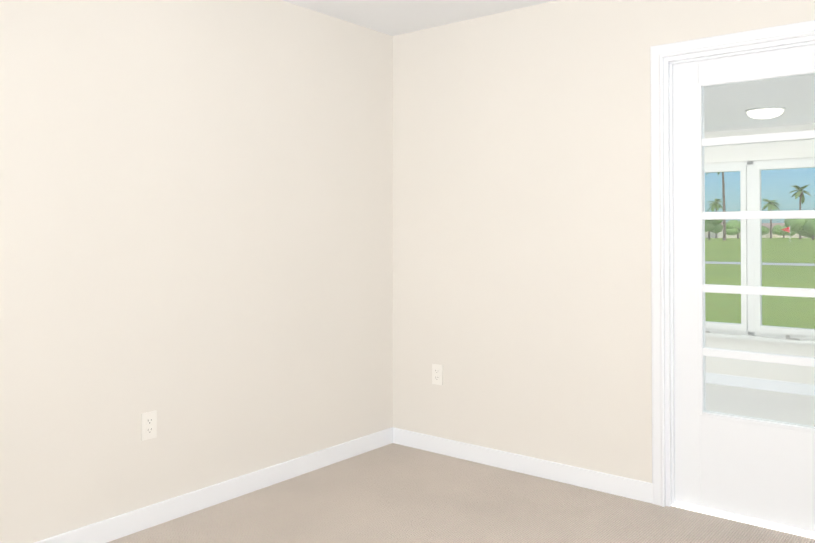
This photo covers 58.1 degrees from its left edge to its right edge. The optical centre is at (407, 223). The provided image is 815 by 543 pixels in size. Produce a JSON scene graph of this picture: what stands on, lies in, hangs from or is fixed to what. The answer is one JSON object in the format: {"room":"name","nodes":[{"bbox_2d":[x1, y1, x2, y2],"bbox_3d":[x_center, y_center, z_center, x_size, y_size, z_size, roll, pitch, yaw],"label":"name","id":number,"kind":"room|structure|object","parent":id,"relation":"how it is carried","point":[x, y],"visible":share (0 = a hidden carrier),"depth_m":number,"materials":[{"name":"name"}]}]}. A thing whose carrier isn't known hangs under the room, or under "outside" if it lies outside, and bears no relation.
{"room":"empty room","nodes":[
{"label":"empty room","id":0,"kind":"room"},
{"bbox_2d":[0,0,392,542],"bbox_3d":[-1.356,0.072,2.922,0.120,2.440,4.140,-1,-1,39],"label":"wall","id":1,"kind":"structure","parent":0,"point":[196,225],"depth_m":3.27,"materials":[{"name":"paint"}]},
{"bbox_2d":[141,411,156,440],"bbox_3d":[-1.102,0.862,3.127,0.008,0.115,0.070,-1,-1,39],"label":"outlet","id":2,"kind":"object","parent":1,"relation":"attached to","point":[148,425],"visible":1,"depth_m":3.12,"materials":[{"name":"white plastic"}]},
{"bbox_2d":[34,427,393,542],"bbox_3d":[-1.304,1.245,2.865,0.013,0.092,3.900,-1,-1,39],"label":"baseboard","id":3,"kind":"structure","parent":1,"relation":"attached to","point":[124,524],"depth_m":3.37,"materials":[{"name":"white wood"}]},
{"bbox_2d":[283,0,555,35],"bbox_3d":[-0.015,-1.212,1.863,3.560,0.100,4.140,-1,-1,39],"label":"ceiling","id":4,"kind":"structure","parent":0,"point":[393,17],"depth_m":3.91,"materials":[{"name":"paint"}]},
{"bbox_2d":[107,443,814,542],"bbox_3d":[-0.015,1.328,1.830,3.560,0.100,4.140,-1,-1,39],"label":"floor carpet","id":5,"kind":"object","parent":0,"point":[393,493],"visible":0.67,"depth_m":3.28,"materials":[{"name":"beige carpet"}]},
{"bbox_2d":[393,0,814,482],"bbox_3d":[1.243,0.078,3.414,3.320,2.440,0.120,-1,-1,39],"label":"wall","id":6,"kind":"structure","parent":0,"point":[522,226],"depth_m":3.80,"materials":[{"name":"paint"}]},
{"bbox_2d":[432,364,442,384],"bbox_3d":[0.169,0.862,4.183,0.070,0.115,0.008,-1,-1,39],"label":"outlet","id":7,"kind":"object","parent":6,"relation":"attached to","point":[437,374],"visible":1,"depth_m":4.18,"materials":[{"name":"white plastic"}]},
{"bbox_2d":[393,427,653,503],"bbox_3d":[1.202,1.251,3.347,3.294,0.092,0.013,-1,-1,39],"label":"baseboard","id":8,"kind":"structure","parent":6,"relation":"attached to","point":[639,490],"depth_m":3.79,"materials":[{"name":"white wood"}]},
{"bbox_2d":[650,20,814,506],"bbox_3d":[1.584,0.232,3.126,1.060,2.125,0.141,-1,-1,39],"label":"door frame","id":9,"kind":"structure","parent":6,"relation":"attached to","point":[659,54],"depth_m":3.37,"materials":[{"name":"white wood"}]},
{"bbox_2d":[671,501,814,538],"bbox_3d":[1.590,1.291,3.120,0.898,0.006,0.096,-1,-1,39],"label":"door threshold sill","id":10,"kind":"structure","parent":6,"relation":"attached to","point":[759,523],"depth_m":3.18,"materials":[{"name":"white wood"}]},
{"bbox_2d":[673,44,814,531],"bbox_3d":[1.587,0.264,3.128,0.893,2.021,0.178,-1,-1,39],"label":"door","id":11,"kind":"structure","parent":6,"relation":"in","point":[758,468],"depth_m":3.25,"materials":[{"name":"white wood"}]},
{"bbox_2d":[704,123,814,384],"bbox_3d":[2.677,0.283,6.094,3.800,2.100,0.120,-1,-1,39],"label":"wall","id":12,"kind":"structure","parent":0,"point":[789,375],"depth_m":5.88,"materials":[{"name":"paint"}]},
{"bbox_2d":[705,157,814,344],"bbox_3d":[2.530,0.216,6.171,2.075,1.445,0.125,-1,-1,39],"label":"sunroom window","id":13,"kind":"structure","parent":12,"relation":"in","point":[754,187],"depth_m":5.94,"materials":[{"name":"white"}]},
{"bbox_2d":[706,372,814,395],"bbox_3d":[2.514,1.288,5.878,3.800,0.085,0.402,-1,-1,39],"label":"baseboard","id":14,"kind":"structure","parent":12,"relation":"attached to","point":[740,380],"depth_m":5.87,"materials":[{"name":"white wood"}]},
{"bbox_2d":[704,75,814,131],"bbox_3d":[1.779,-0.832,4.989,4.040,0.100,2.990,-1,-1,39],"label":"ceiling","id":15,"kind":"structure","parent":0,"point":[749,100],"depth_m":4.76,"materials":[{"name":"paint"}]},
{"bbox_2d":[745,106,785,118],"bbox_3d":[2.454,-0.750,5.030,0.250,0.061,0.250,-1,-1,39],"label":"ceiling light","id":16,"kind":"object","parent":15,"relation":"attached to","point":[754,114],"depth_m":4.96,"materials":[{"name":"white glass"}]},
{"bbox_2d":[706,383,814,425],"bbox_3d":[1.779,1.368,4.961,4.040,0.100,2.990,-1,-1,39],"label":"floor","id":17,"kind":"structure","parent":0,"point":[792,404],"depth_m":5.39,"materials":[{"name":"tile"}]},
{"label":"outside","id":18,"kind":"structure","parent":0,"visible":0},
{"bbox_2d":[705,238,814,328],"bbox_3d":[107.765,3.676,186.772,380.000,0.399,413.270,-1,-1,39],"label":"lawn","id":19,"kind":"structure","parent":18,"point":[772,279],"depth_m":23.38,"materials":[{"name":"green plant"}]},
{"bbox_2d":[705,220,722,239],"bbox_3d":[60.738,0.751,147.874,5.474,5.480,5.117,-1,-1,39],"label":"bushy tree","id":20,"kind":"object","parent":19,"relation":"on","point":[714,223],"depth_m":146.61,"materials":[{"name":"green plant"}]},
{"bbox_2d":[707,198,725,237],"bbox_3d":[83.277,-1.391,197.962,4.892,11.062,5.363,-1,-1,39],"label":"palm tree","id":21,"kind":"object","parent":19,"relation":"on","point":[714,204],"depth_m":197.29,"materials":[{"name":"green plant"}]},
{"bbox_2d":[706,171,735,240],"bbox_3d":[59.191,-5.131,137.842,6.458,16.984,5.961,-1,-1,39],"label":"palm tree","id":22,"kind":"object","parent":19,"relation":"on","point":[724,222],"depth_m":137.47,"materials":[{"name":"brown plant"}]},
{"bbox_2d":[705,222,740,237],"bbox_3d":[84.150,1.947,213.891,27.200,4.600,12.200,-1,-1,39],"label":"house","id":23,"kind":"structure","parent":19,"relation":"on","point":[720,234],"depth_m":204.42,"materials":[{"name":"beige paint"}]},
{"bbox_2d":[726,220,740,238],"bbox_3d":[82.131,1.554,182.438,6.314,4.770,5.543,-1,-1,39],"label":"bushy tree","id":24,"kind":"object","parent":19,"relation":"on","point":[734,225],"depth_m":181.23,"materials":[{"name":"green plant"}]},
{"bbox_2d":[705,261,814,265],"bbox_3d":[21.123,1.824,30.829,180.000,0.001,9.498,-1,-1,39],"label":"cart path","id":25,"kind":"structure","parent":19,"relation":"on","point":[799,264],"depth_m":34.13,"materials":[{"name":"concrete"}]},
{"bbox_2d":[762,226,769,235],"bbox_3d":[92.698,2.304,193.686,5.578,3.563,5.262,-1,-1,39],"label":"bushy tree","id":26,"kind":"object","parent":19,"relation":"on","point":[764,228],"depth_m":191.84,"materials":[{"name":"green plant"}]},
{"bbox_2d":[762,225,773,237],"bbox_3d":[101.040,2.136,228.505,23.200,4.600,12.200,-1,-1,39],"label":"house","id":27,"kind":"structure","parent":19,"relation":"on","point":[764,236],"depth_m":220.59,"materials":[{"name":"beige paint"}]},
{"bbox_2d":[761,198,779,238],"bbox_3d":[94.091,-1.285,189.576,5.388,10.633,5.389,-1,-1,39],"label":"palm tree","id":28,"kind":"object","parent":19,"relation":"on","point":[770,203],"depth_m":189.59,"materials":[{"name":"green plant"}]},
{"bbox_2d":[762,223,784,225],"bbox_3d":[116.478,2.186,232.278,31.200,4.600,12.200,-1,-1,39],"label":"house","id":29,"kind":"structure","parent":19,"relation":"on","point":[766,224],"depth_m":231.21,"materials":[{"name":"beige paint"}]},
{"bbox_2d":[772,225,795,237],"bbox_3d":[104.981,2.243,204.376,5.858,3.962,5.572,-1,-1,39],"label":"bushy tree","id":30,"kind":"object","parent":19,"relation":"on","point":[778,230],"depth_m":203.42,"materials":[{"name":"green plant"}]},
{"bbox_2d":[773,224,798,237],"bbox_3d":[124.658,2.056,222.277,27.200,4.600,12.200,-1,-1,39],"label":"house","id":31,"kind":"structure","parent":19,"relation":"on","point":[794,236],"depth_m":222.54,"materials":[{"name":"beige paint"}]},
{"bbox_2d":[784,219,814,239],"bbox_3d":[81.890,0.333,148.553,9.429,6.333,8.848,-1,-1,39],"label":"bushy tree","id":32,"kind":"object","parent":19,"relation":"on","point":[795,226],"depth_m":147.37,"materials":[{"name":"green plant"}]},
{"bbox_2d":[789,184,810,238],"bbox_3d":[89.851,-2.551,167.437,5.184,12.592,5.270,-1,-1,39],"label":"palm tree","id":33,"kind":"object","parent":19,"relation":"on","point":[799,194],"depth_m":167.21,"materials":[{"name":"green plant"}]}
]}

